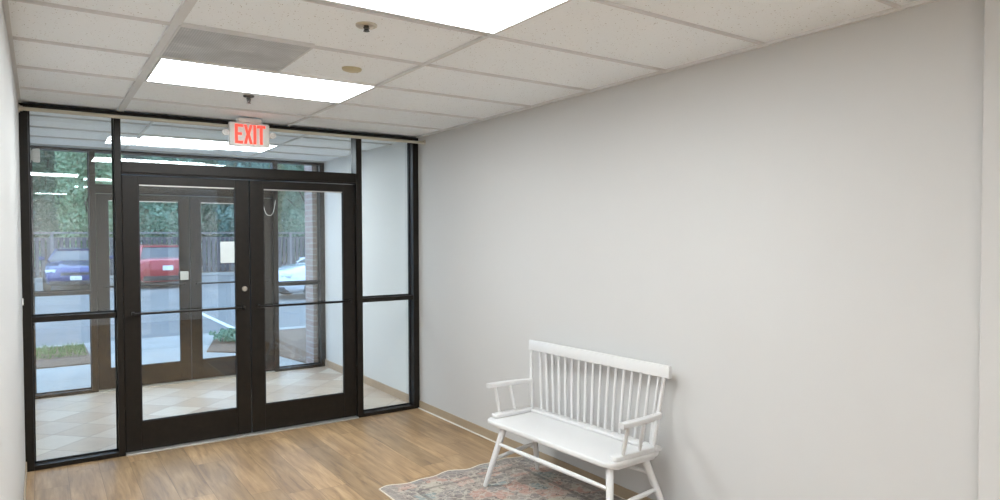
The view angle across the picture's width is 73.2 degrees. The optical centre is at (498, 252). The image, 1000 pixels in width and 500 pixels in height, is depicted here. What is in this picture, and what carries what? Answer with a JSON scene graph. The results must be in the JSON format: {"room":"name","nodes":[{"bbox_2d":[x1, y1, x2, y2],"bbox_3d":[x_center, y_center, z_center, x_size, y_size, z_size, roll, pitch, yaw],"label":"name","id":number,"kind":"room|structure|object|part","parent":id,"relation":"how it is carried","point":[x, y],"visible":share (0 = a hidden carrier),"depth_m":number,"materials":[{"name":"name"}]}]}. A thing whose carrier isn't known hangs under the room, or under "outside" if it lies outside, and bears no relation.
{"room":"entrance lobby","nodes":[
{"label":"entrance lobby","id":0,"kind":"room"},
{"bbox_2d":[0,0,25,499],"bbox_3d":[-2.624,0.249,3.554,0.140,2.488,7.330,-1,2,-34],"label":"wall","id":1,"kind":"structure","parent":0,"point":[12,411],"depth_m":2.75,"materials":[{"name":"white paint"}]},
{"bbox_2d":[23,462,26,499],"bbox_3d":[-1.832,1.479,2.558,0.008,0.072,4.748,-1,2,-34],"label":"baseboard","id":2,"kind":"structure","parent":1,"relation":"attached to","point":[25,479],"depth_m":4.17,"materials":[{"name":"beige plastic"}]},
{"bbox_2d":[30,148,39,162],"bbox_3d":[-3.781,-0.788,5.449,0.116,0.110,0.260,-1,2,-34],"label":"emergency light","id":3,"kind":"object","parent":1,"relation":"attached to","point":[34,153],"visible":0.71,"depth_m":5.37,"materials":[{"name":"white plastic"}]},
{"bbox_2d":[31,149,91,394],"bbox_3d":[-4.357,0.188,6.725,0.478,2.408,0.099,-1,2,-34],"label":"window","id":4,"kind":"structure","parent":1,"relation":"in","point":[80,291],"depth_m":6.71,"materials":[{"name":"brown metal"}]},
{"bbox_2d":[28,111,117,462],"bbox_3d":[-2.965,0.231,4.710,0.500,2.408,0.099,-1,2,-34],"label":"window","id":5,"kind":"structure","parent":1,"relation":"in","point":[53,317],"depth_m":4.68,"materials":[{"name":"brown metal"}]},
{"bbox_2d":[26,366,520,499],"bbox_3d":[-0.710,1.570,2.618,10.000,0.120,11.080,-1,2,-34],"label":"floor","id":6,"kind":"structure","parent":0,"point":[353,459],"depth_m":4.91,"materials":[{"name":"brown wood"}]},
{"bbox_2d":[379,456,626,499],"bbox_3d":[0.236,1.474,3.752,1.142,0.009,1.900,-1,2,-34],"label":"area rug","id":7,"kind":"object","parent":6,"relation":"on","point":[512,478],"visible":0.84,"depth_m":4.22,"materials":[{"name":"fabric"}]},
{"bbox_2d":[483,339,671,499],"bbox_3d":[0.389,1.037,3.962,0.494,0.870,1.228,-1,2,-36],"label":"bench","id":8,"kind":"object","parent":7,"relation":"on","point":[611,450],"visible":1,"depth_m":3.94,"materials":[{"name":"white paint"}]},
{"bbox_3d":[-0.024,1.281,4.231,0.153,0.371,0.043,0,1,-8],"label":"leg","id":9,"kind":"part","parent":8,"relation":"part of","materials":[{"name":"white paint"}]},
{"bbox_3d":[0.070,0.859,4.449,0.340,0.033,0.047,-1,2,-32],"label":"armrest","id":10,"kind":"part","parent":8,"relation":"part of","materials":[{"name":"white paint"}]},
{"bbox_3d":[0.089,1.046,4.418,0.315,0.027,0.056,-1,2,-36],"label":"arm","id":11,"kind":"part","parent":8,"relation":"part of","materials":[{"name":"white paint"}]},
{"bbox_3d":[0.220,0.850,4.536,0.028,0.403,0.081,0,1,5],"label":"post","id":12,"kind":"part","parent":8,"relation":"part of","materials":[{"name":"white paint"}]},
{"bbox_3d":[0.243,1.274,4.462,0.042,0.370,0.145,0,1,20],"label":"leg","id":13,"kind":"part","parent":8,"relation":"part of","materials":[{"name":"white paint"}]},
{"bbox_3d":[0.401,1.083,3.998,0.410,0.030,1.115,-1,2,-36],"label":"seat","id":14,"kind":"part","parent":8,"relation":"part of","materials":[{"name":"white paint"}]},
{"bbox_3d":[0.567,0.633,4.100,0.030,0.069,1.194,-1,2,-36],"label":"crest rail","id":15,"kind":"part","parent":8,"relation":"part of","materials":[{"name":"white paint"}]},
{"bbox_3d":[0.568,1.297,3.433,0.043,0.374,0.186,0,1,7],"label":"leg","id":16,"kind":"part","parent":8,"relation":"part of","materials":[{"name":"white paint"}]},
{"bbox_3d":[0.712,1.065,3.576,0.315,0.027,0.056,-1,2,-36],"label":"arm","id":17,"kind":"part","parent":8,"relation":"part of","materials":[{"name":"white paint"}]},
{"bbox_3d":[0.751,0.879,3.528,0.340,0.033,0.047,-1,2,-41],"label":"armrest","id":18,"kind":"part","parent":8,"relation":"part of","materials":[{"name":"white paint"}]},
{"bbox_3d":[0.855,1.292,3.637,0.175,0.373,0.042,0,1,18],"label":"leg","id":19,"kind":"part","parent":8,"relation":"part of","materials":[{"name":"white paint"}]},
{"bbox_3d":[0.867,0.868,3.661,0.082,0.403,0.028,0,1,12],"label":"post","id":20,"kind":"part","parent":8,"relation":"part of","materials":[{"name":"white paint"}]},
{"bbox_2d":[304,165,317,363],"bbox_3d":[-2.062,-0.147,8.544,0.705,3.160,0.285,-1,2,-34],"label":"brick pier","id":21,"kind":"object","parent":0,"point":[311,273],"visible":0.07,"depth_m":8.29,"materials":[{"name":"brick"}]},
{"bbox_2d":[2,0,938,162],"bbox_3d":[-0.719,-1.018,2.557,10.200,0.120,11.080,-1,2,-34],"label":"ceiling","id":22,"kind":"structure","parent":0,"point":[428,77],"depth_m":3.41,"materials":[{"name":"tile"}]},
{"bbox_2d":[135,135,277,151],"bbox_3d":[-2.812,-1.050,6.498,1.180,0.017,0.585,-1,2,-34],"label":"recessed light","id":23,"kind":"object","parent":22,"relation":"in","point":[148,140],"visible":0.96,"depth_m":6.43,"materials":[{"name":"white plastic"}]},
{"bbox_2d":[159,23,314,71],"bbox_3d":[-1.272,-0.977,3.251,0.585,0.018,0.575,-1,2,-34],"label":"ceiling vent","id":24,"kind":"object","parent":22,"relation":"in","point":[192,42],"visible":0.89,"depth_m":3.21,"materials":[{"name":"white metal"}]},
{"bbox_2d":[243,95,253,103],"bbox_3d":[-1.609,-0.986,4.335,0.068,0.049,0.068,-1,2,-34],"label":"sprinkler","id":25,"kind":"object","parent":22,"relation":"attached to","point":[248,97],"visible":1,"depth_m":4.33,"materials":[{"name":"silver metal"}]},
{"bbox_2d":[222,117,275,147],"bbox_3d":[-1.894,-0.908,5.110,0.392,0.212,0.072,-1,2,-34],"label":"exit sign","id":26,"kind":"object","parent":22,"relation":"attached to","point":[245,132],"visible":1,"depth_m":5.08,"materials":[{"name":"white plastic"}]},
{"bbox_2d":[146,57,374,102],"bbox_3d":[-1.376,-0.994,3.931,1.152,0.017,0.585,-1,2,-34],"label":"recessed light","id":27,"kind":"object","parent":22,"relation":"in","point":[165,70],"visible":0.87,"depth_m":3.88,"materials":[{"name":"white plastic"}]},
{"bbox_2d":[342,66,361,72],"bbox_3d":[-0.794,-0.987,3.642,0.108,0.021,0.084,-1,2,-34],"label":"sensor","id":28,"kind":"object","parent":22,"relation":"attached to","point":[351,69],"visible":1,"depth_m":3.62,"materials":[{"name":"beige plastic"}]},
{"bbox_2d":[356,21,376,31],"bbox_3d":[-0.569,-0.966,2.896,0.092,0.029,0.092,-1,2,-34],"label":"sprinkler","id":29,"kind":"object","parent":22,"relation":"attached to","point":[366,26],"visible":1,"depth_m":2.89,"materials":[{"name":"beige metal"}]},
{"bbox_2d":[327,0,568,33],"bbox_3d":[-0.338,-0.961,2.408,1.165,0.017,0.585,-1,2,-34],"label":"recessed light","id":30,"kind":"object","parent":22,"relation":"in","point":[488,16],"visible":1,"depth_m":2.67,"materials":[{"name":"white plastic"}]},
{"bbox_2d":[322,0,983,499],"bbox_3d":[-0.102,0.198,5.364,0.140,2.488,7.180,-1,2,-34],"label":"wall","id":31,"kind":"structure","parent":0,"point":[791,229],"depth_m":3.36,"materials":[{"name":"white paint"}]},
{"bbox_2d":[95,194,191,389],"bbox_3d":[-3.737,0.395,7.116,0.887,2.008,0.088,-1,2,-34],"label":"door","id":32,"kind":"structure","parent":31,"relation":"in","point":[181,370],"depth_m":7.17,"materials":[{"name":"brown metal"}]},
{"bbox_3d":[-3.748,-0.578,7.114,0.670,0.064,0.041,-1,2,-34],"label":"rail","id":33,"kind":"part","parent":32,"relation":"part of","materials":[{"name":"brown metal"}]},
{"bbox_3d":[-3.741,1.294,7.158,0.670,0.208,0.041,-1,2,-34],"label":"rail","id":34,"kind":"part","parent":32,"relation":"part of","materials":[{"name":"brown metal"}]},
{"bbox_2d":[30,145,325,398],"bbox_3d":[-3.360,0.171,7.387,2.963,2.468,0.137,-1,2,-34],"label":"door frame","id":35,"kind":"structure","parent":31,"relation":"attached to","point":[94,188],"depth_m":7.35,"materials":[{"name":"brown metal"}]},
{"bbox_3d":[-4.571,0.208,6.575,0.045,2.440,0.115,-1,2,-34],"label":"post","id":36,"kind":"part","parent":35,"relation":"part of","materials":[{"name":"brown metal"}]},
{"bbox_3d":[-4.351,1.408,6.751,0.478,0.032,0.115,-1,2,-34],"label":"sill","id":37,"kind":"part","parent":35,"relation":"part of","materials":[{"name":"brown metal"}]},
{"bbox_3d":[-4.135,0.200,6.872,0.054,2.440,0.115,-1,2,-34],"label":"post","id":38,"kind":"part","parent":35,"relation":"part of","materials":[{"name":"brown metal"}]},
{"bbox_3d":[-2.627,0.170,7.900,0.055,2.440,0.115,-1,2,-34],"label":"post","id":39,"kind":"part","parent":35,"relation":"part of","materials":[{"name":"brown metal"}]},
{"bbox_3d":[-2.392,1.369,8.086,0.504,0.032,0.115,-1,2,-34],"label":"sill","id":40,"kind":"part","parent":35,"relation":"part of","materials":[{"name":"brown metal"}]},
{"bbox_3d":[-2.165,0.161,8.215,0.056,2.440,0.115,-1,2,-34],"label":"post","id":41,"kind":"part","parent":35,"relation":"part of","materials":[{"name":"brown metal"}]},
{"bbox_2d":[121,175,251,452],"bbox_3d":[-2.343,0.438,5.101,0.892,2.008,0.088,-1,2,-34],"label":"door","id":42,"kind":"structure","parent":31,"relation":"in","point":[141,434],"depth_m":5.05,"materials":[{"name":"brown metal"}]},
{"bbox_3d":[-2.354,-0.534,5.099,0.675,0.064,0.041,-1,2,-34],"label":"rail","id":43,"kind":"part","parent":42,"relation":"part of","materials":[{"name":"brown metal"}]},
{"bbox_3d":[-2.348,1.337,5.143,0.675,0.208,0.041,-1,2,-34],"label":"rail","id":44,"kind":"part","parent":42,"relation":"part of","materials":[{"name":"brown metal"}]},
{"bbox_2d":[18,103,419,471],"bbox_3d":[-1.980,0.214,5.363,2.963,2.468,0.137,-1,2,-34],"label":"door frame","id":45,"kind":"structure","parent":31,"relation":"attached to","point":[354,178],"depth_m":5.06,"materials":[{"name":"brown metal"}]},
{"bbox_3d":[-3.189,0.252,4.552,0.049,2.440,0.115,-1,2,-34],"label":"post","id":46,"kind":"part","parent":45,"relation":"part of","materials":[{"name":"brown metal"}]},
{"bbox_3d":[-2.959,1.451,4.735,0.500,0.032,0.115,-1,2,-34],"label":"sill","id":47,"kind":"part","parent":45,"relation":"part of","materials":[{"name":"brown metal"}]},
{"bbox_3d":[-2.739,0.243,4.859,0.042,2.440,0.115,-1,2,-34],"label":"post","id":48,"kind":"part","parent":45,"relation":"part of","materials":[{"name":"brown metal"}]},
{"bbox_2d":[18,104,425,145],"bbox_3d":[-1.889,-0.960,5.198,2.961,0.052,0.052,-1,2,-34],"label":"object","id":49,"kind":"object","parent":45,"relation":"attached to","point":[20,108],"visible":0.97,"depth_m":4.91,"materials":[{"name":"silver metal"}]},
{"bbox_3d":[-1.236,0.213,5.883,0.052,2.440,0.115,-1,2,-34],"label":"post","id":50,"kind":"part","parent":45,"relation":"part of","materials":[{"name":"brown metal"}]},
{"bbox_3d":[-1.007,1.413,6.065,0.492,0.032,0.115,-1,2,-34],"label":"sill","id":51,"kind":"part","parent":45,"relation":"part of","materials":[{"name":"brown metal"}]},
{"bbox_3d":[-0.785,0.205,6.191,0.056,2.440,0.115,-1,2,-34],"label":"post","id":52,"kind":"part","parent":45,"relation":"part of","materials":[{"name":"brown metal"}]},
{"bbox_2d":[189,196,275,378],"bbox_3d":[-2.987,0.380,7.626,0.915,2.008,0.089,-1,2,-34],"label":"door","id":53,"kind":"structure","parent":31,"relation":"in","point":[217,366],"depth_m":7.47,"materials":[{"name":"brown metal"}]},
{"bbox_3d":[-3.017,-0.592,7.612,0.675,0.064,0.041,-1,2,-34],"label":"rail","id":54,"kind":"part","parent":53,"relation":"part of","materials":[{"name":"brown metal"}]},
{"bbox_3d":[-3.010,1.280,7.656,0.675,0.208,0.041,-1,2,-34],"label":"rail","id":55,"kind":"part","parent":53,"relation":"part of","materials":[{"name":"brown metal"}]},
{"bbox_2d":[220,242,234,262],"bbox_3d":[-3.032,-0.007,7.606,0.210,0.240,0.002,-1,2,-34],"label":"paper notice","id":56,"kind":"object","parent":53,"relation":"attached to","point":[226,248],"visible":0.64,"depth_m":7.59,"materials":[{"name":"white paper"}]},
{"bbox_2d":[279,163,319,367],"bbox_3d":[-2.398,0.149,8.060,0.504,2.408,0.099,-1,2,-34],"label":"window","id":57,"kind":"structure","parent":31,"relation":"in","point":[306,282],"depth_m":8.15,"materials":[{"name":"brown metal"}]},
{"bbox_2d":[249,180,356,431],"bbox_3d":[-1.603,0.423,5.606,0.888,2.008,0.088,-1,2,-34],"label":"door","id":58,"kind":"structure","parent":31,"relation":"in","point":[273,415],"depth_m":5.55,"materials":[{"name":"brown metal"}]},
{"bbox_3d":[-1.623,-0.549,5.597,0.671,0.064,0.041,-1,2,-34],"label":"rail","id":59,"kind":"part","parent":58,"relation":"part of","materials":[{"name":"brown metal"}]},
{"bbox_3d":[-1.616,1.323,5.642,0.671,0.208,0.041,-1,2,-34],"label":"rail","id":60,"kind":"part","parent":58,"relation":"part of","materials":[{"name":"brown metal"}]},
{"bbox_2d":[325,359,408,402],"bbox_3d":[-1.453,1.360,7.243,0.012,0.085,2.335,-1,2,-34],"label":"baseboard","id":61,"kind":"structure","parent":31,"relation":"attached to","point":[396,393],"depth_m":6.91,"materials":[{"name":"beige tile"}]},
{"bbox_2d":[363,143,412,410],"bbox_3d":[-1.013,0.193,6.040,0.492,2.408,0.099,-1,2,-34],"label":"window","id":62,"kind":"structure","parent":31,"relation":"in","point":[377,298],"depth_m":6.16,"materials":[{"name":"brown metal"}]},
{"bbox_2d":[418,400,652,499],"bbox_3d":[0.525,1.429,4.336,0.020,0.072,4.465,-1,2,-34],"label":"baseboard","id":63,"kind":"structure","parent":31,"relation":"attached to","point":[623,492],"depth_m":4.99,"materials":[{"name":"beige plastic"}]},
{"bbox_2d":[978,0,999,499],"bbox_3d":[2.881,0.290,1.077,0.360,2.488,3.533,-1,2,-34],"label":"wall","id":64,"kind":"structure","parent":0,"point":[989,366],"depth_m":2.40,"materials":[{"name":"white paint"}]},
{"label":"outside","id":65,"kind":"structure","parent":0,"visible":0},
{"bbox_2d":[35,275,305,346],"bbox_3d":[-25.344,0.417,60.045,140.000,0.100,103.250,-1,2,-34],"label":"parking lot","id":66,"kind":"structure","parent":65,"point":[219,295],"depth_m":16.08,"materials":[{"name":"grey asphalt"}]},
{"bbox_2d":[38,247,112,290],"bbox_3d":[-14.664,0.508,23.504,2.180,1.383,4.667,-1,2,-30],"label":"parked car","id":67,"kind":"object","parent":66,"relation":"on","point":[66,266],"visible":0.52,"depth_m":21.67,"materials":[{"name":"blue paint"}]},
{"bbox_3d":[-13.557,0.951,21.621,1.440,0.140,0.240,-1,2,-30],"label":"bumper trim","id":68,"kind":"part","parent":67,"relation":"part of","materials":[{"name":"grey plastic"}]},
{"bbox_3d":[-14.856,0.044,23.820,1.680,0.358,2.940,-1,2,-30],"label":"cabin glass","id":69,"kind":"part","parent":67,"relation":"part of","materials":[{"name":"grey glass"}]},
{"bbox_2d":[60,272,88,275],"bbox_3d":[-13.534,0.672,21.574,0.840,0.100,0.135,-1,2,-30],"label":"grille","id":70,"kind":"object","parent":67,"relation":"attached to","point":[61,273],"depth_m":21.50,"materials":[{"name":"grey plastic"}]},
{"bbox_3d":[-13.494,0.808,21.509,0.320,0.130,0.032,-1,2,-30],"label":"number plate","id":71,"kind":"part","parent":67,"relation":"part of","materials":[{"name":"white metal"}]},
{"bbox_2d":[35,272,234,280],"bbox_3d":[-7.727,0.857,34.207,80.000,0.130,0.200,-1,2,-34],"label":"kerb","id":72,"kind":"object","parent":66,"relation":"on","point":[210,273],"depth_m":30.51,"materials":[{"name":"concrete"}]},
{"bbox_2d":[140,244,178,282],"bbox_3d":[-12.505,0.426,24.545,2.180,1.484,4.645,-1,2,-36],"label":"parked car","id":73,"kind":"object","parent":66,"relation":"on","point":[158,262],"visible":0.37,"depth_m":22.75,"materials":[{"name":"red paint"}]},
{"bbox_3d":[-12.289,-0.025,24.238,1.680,0.459,2.940,-1,2,-36],"label":"cabin glass","id":74,"kind":"part","parent":73,"relation":"part of","materials":[{"name":"grey glass"}]},
{"bbox_3d":[-11.190,0.846,22.765,1.480,0.160,0.205,-1,2,-36],"label":"bumper trim","id":75,"kind":"part","parent":73,"relation":"part of","materials":[{"name":"grey plastic"}]},
{"bbox_3d":[-11.142,0.507,22.691,0.320,0.160,0.030,-1,2,-36],"label":"number plate","id":76,"kind":"part","parent":73,"relation":"part of","materials":[{"name":"white metal"}]},
{"bbox_2d":[40,326,305,347],"bbox_3d":[-3.658,1.438,12.269,30.000,0.184,0.150,-1,2,-34],"label":"kerb","id":77,"kind":"object","parent":66,"relation":"on","point":[295,326],"visible":0.08,"depth_m":11.00,"materials":[{"name":"concrete"}]},
{"bbox_2d":[202,313,234,327],"bbox_3d":[-5.884,1.394,13.988,0.100,0.003,4.500,-1,2,-34],"label":"parking line","id":78,"kind":"object","parent":66,"relation":"on","point":[203,314],"visible":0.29,"depth_m":13.80,"materials":[{"name":"white paint"}]},
{"bbox_2d":[279,257,305,294],"bbox_3d":[-4.709,0.527,20.394,4.667,1.426,2.180,-2,2,-44],"label":"parked car","id":79,"kind":"object","parent":66,"relation":"on","point":[292,272],"visible":0.15,"depth_m":18.53,"materials":[{"name":"silver metal"}]},
{"bbox_3d":[-6.276,0.992,18.875,0.240,0.140,1.440,-2,2,-44],"label":"bumper trim","id":80,"kind":"part","parent":79,"relation":"part of","materials":[{"name":"white plastic"}]},
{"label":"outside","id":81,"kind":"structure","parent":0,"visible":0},
{"bbox_2d":[34,257,299,277],"bbox_3d":[-17.021,0.629,47.839,80.000,0.200,32.800,-1,2,-34],"label":"strip","id":82,"kind":"object","parent":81,"point":[299,257],"depth_m":33.12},
{"bbox_2d":[32,150,74,263],"bbox_3d":[-23.008,-3.814,34.036,2.942,9.722,3.007,0,1,20],"label":"leafy tree","id":83,"kind":"object","parent":82,"relation":"on","point":[45,220],"visible":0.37,"depth_m":33.30,"materials":[{"name":"green plant"}]},
{"bbox_2d":[53,151,122,267],"bbox_3d":[-19.074,-3.790,31.163,2.994,10.105,3.085,0,2,25],"label":"leafy tree","id":84,"kind":"object","parent":82,"relation":"on","point":[71,169],"visible":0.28,"depth_m":30.11,"materials":[{"name":"green plant"}]},
{"bbox_2d":[111,154,146,242],"bbox_3d":[-19.746,-3.691,35.819,2.840,9.324,2.788,-1,1,-15],"label":"leafy tree","id":85,"kind":"object","parent":82,"relation":"on","point":[130,158],"visible":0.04,"depth_m":35.39,"materials":[{"name":"green plant"}]},
{"bbox_2d":[34,232,304,276],"bbox_3d":[-10.247,-0.073,33.074,39.090,1.860,0.120,-1,2,-34],"label":"fence","id":86,"kind":"object","parent":82,"relation":"on","point":[293,243],"visible":0.08,"depth_m":30.85,"materials":[{"name":"grey wood"}]},
{"bbox_3d":[-19.294,0.185,26.914,2.335,1.599,0.095,-1,2,-34],"label":"panel","id":87,"kind":"part","parent":86,"relation":"part of","materials":[{"name":"grey wood"}]},
{"bbox_3d":[-19.299,-0.021,26.903,2.440,1.610,0.120,-1,2,-34],"label":"rail","id":88,"kind":"part","parent":86,"relation":"part of","materials":[{"name":"grey wood"}]},
{"bbox_3d":[-18.291,0.085,27.593,0.100,1.860,0.100,-1,2,-34],"label":"post","id":89,"kind":"part","parent":86,"relation":"part of","materials":[{"name":"grey wood"}]},
{"bbox_3d":[-17.283,-0.060,28.277,2.440,1.610,0.120,-1,2,-34],"label":"rail","id":90,"kind":"part","parent":86,"relation":"part of","materials":[{"name":"grey wood"}]},
{"bbox_3d":[-17.278,0.145,28.288,2.335,1.599,0.095,-1,2,-34],"label":"panel","id":91,"kind":"part","parent":86,"relation":"part of","materials":[{"name":"grey wood"}]},
{"bbox_3d":[-15.267,-0.100,29.651,2.440,1.610,0.120,-1,2,-34],"label":"rail","id":92,"kind":"part","parent":86,"relation":"part of","materials":[{"name":"grey wood"}]},
{"bbox_3d":[-15.262,0.106,29.662,2.335,1.598,0.095,-1,2,-34],"label":"panel","id":93,"kind":"part","parent":86,"relation":"part of","materials":[{"name":"grey wood"}]},
{"bbox_3d":[-13.246,0.066,31.035,2.335,1.600,0.095,-1,2,-34],"label":"panel","id":94,"kind":"part","parent":86,"relation":"part of","materials":[{"name":"grey wood"}]},
{"bbox_3d":[-13.251,-0.139,31.024,2.440,1.610,0.120,-1,2,-34],"label":"rail","id":95,"kind":"part","parent":86,"relation":"part of","materials":[{"name":"grey wood"}]},
{"bbox_3d":[-11.230,0.028,32.409,2.335,1.596,0.095,-1,2,-34],"label":"panel","id":96,"kind":"part","parent":86,"relation":"part of","materials":[{"name":"grey wood"}]},
{"bbox_3d":[-11.235,-0.178,32.398,2.440,1.610,0.120,-1,2,-34],"label":"rail","id":97,"kind":"part","parent":86,"relation":"part of","materials":[{"name":"grey wood"}]},
{"bbox_3d":[-10.227,-0.073,33.088,0.100,1.860,0.100,-1,2,-34],"label":"post","id":98,"kind":"part","parent":86,"relation":"part of","materials":[{"name":"grey wood"}]},
{"bbox_3d":[-9.219,-0.218,33.772,2.440,1.610,0.120,-1,2,-34],"label":"rail","id":99,"kind":"part","parent":86,"relation":"part of","materials":[{"name":"grey wood"}]},
{"bbox_3d":[-9.214,-0.013,33.783,2.335,1.600,0.095,-1,2,-34],"label":"panel","id":100,"kind":"part","parent":86,"relation":"part of","materials":[{"name":"grey wood"}]},
{"bbox_2d":[139,156,202,243],"bbox_3d":[-16.331,-3.834,33.278,3.017,9.753,2.952,1,2,29],"label":"leafy tree","id":101,"kind":"object","parent":82,"relation":"on","point":[154,216],"visible":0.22,"depth_m":32.50,"materials":[{"name":"green plant"}]},
{"bbox_2d":[183,158,222,264],"bbox_3d":[-17.060,-3.950,38.081,2.955,9.761,3.019,0,1,13],"label":"leafy tree","id":102,"kind":"object","parent":82,"relation":"on","point":[209,213],"visible":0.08,"depth_m":37.61,"materials":[{"name":"green plant"}]},
{"bbox_2d":[216,160,269,241],"bbox_3d":[-13.379,-3.913,35.081,2.977,9.773,2.923,-1,2,-40],"label":"leafy tree","id":103,"kind":"object","parent":82,"relation":"on","point":[226,224],"visible":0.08,"depth_m":34.12,"materials":[{"name":"green plant"}]},
{"bbox_2d":[268,163,286,261],"bbox_3d":[-13.851,-4.074,39.908,3.031,10.229,3.123,0,1,9],"label":"leafy tree","id":104,"kind":"object","parent":82,"relation":"on","point":[279,166],"visible":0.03,"depth_m":39.74,"materials":[{"name":"green plant"}]},
{"bbox_2d":[278,166,299,260],"bbox_3d":[-13.898,-4.159,45.095,3.098,10.148,3.007,-1,2,-39],"label":"leafy tree","id":105,"kind":"object","parent":82,"relation":"on","point":[280,209],"visible":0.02,"depth_m":44.05,"materials":[{"name":"green plant"}]},
{"bbox_2d":[280,164,304,262],"bbox_3d":[-10.575,-3.891,37.244,2.916,9.634,2.980,-1,2,-29],"label":"leafy tree","id":106,"kind":"object","parent":82,"relation":"on","point":[293,219],"visible":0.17,"depth_m":36.57,"materials":[{"name":"green plant"}]},
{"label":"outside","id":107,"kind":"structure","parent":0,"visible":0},
{"bbox_2d":[36,327,305,392],"bbox_3d":[-2.484,1.477,10.546,30.000,0.180,4.020,-1,2,-34],"label":"pavement","id":108,"kind":"structure","parent":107,"point":[161,350],"depth_m":8.81,"materials":[{"name":"concrete"}]},
{"bbox_2d":[36,345,90,368],"bbox_3d":[-8.520,1.473,7.593,6.700,0.030,1.800,-1,2,-34],"label":"planting bed","id":109,"kind":"object","parent":108,"relation":"on","point":[74,360],"visible":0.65,"depth_m":8.87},
{"bbox_2d":[36,341,87,358],"bbox_3d":[-8.075,1.401,8.227,5.186,0.085,1.202,-1,2,-34],"label":"grass","id":110,"kind":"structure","parent":109,"relation":"on","point":[38,348],"depth_m":9.51,"materials":[{"name":"green plant"}]},
{"bbox_2d":[207,328,305,362],"bbox_3d":[-1.246,1.356,11.461,6.920,0.030,3.400,-1,2,-34],"label":"planting bed","id":111,"kind":"object","parent":108,"relation":"on","point":[292,342],"visible":0.24,"depth_m":10.04,"materials":[{"name":"brown soil"}]},
{"bbox_2d":[209,328,235,341],"bbox_3d":[-4.024,1.288,10.549,0.775,0.259,0.852,1,2,28],"label":"shrub","id":112,"kind":"object","parent":111,"relation":"on","point":[227,334],"visible":0.34,"depth_m":10.38,"materials":[{"name":"green plant"}]}
]}

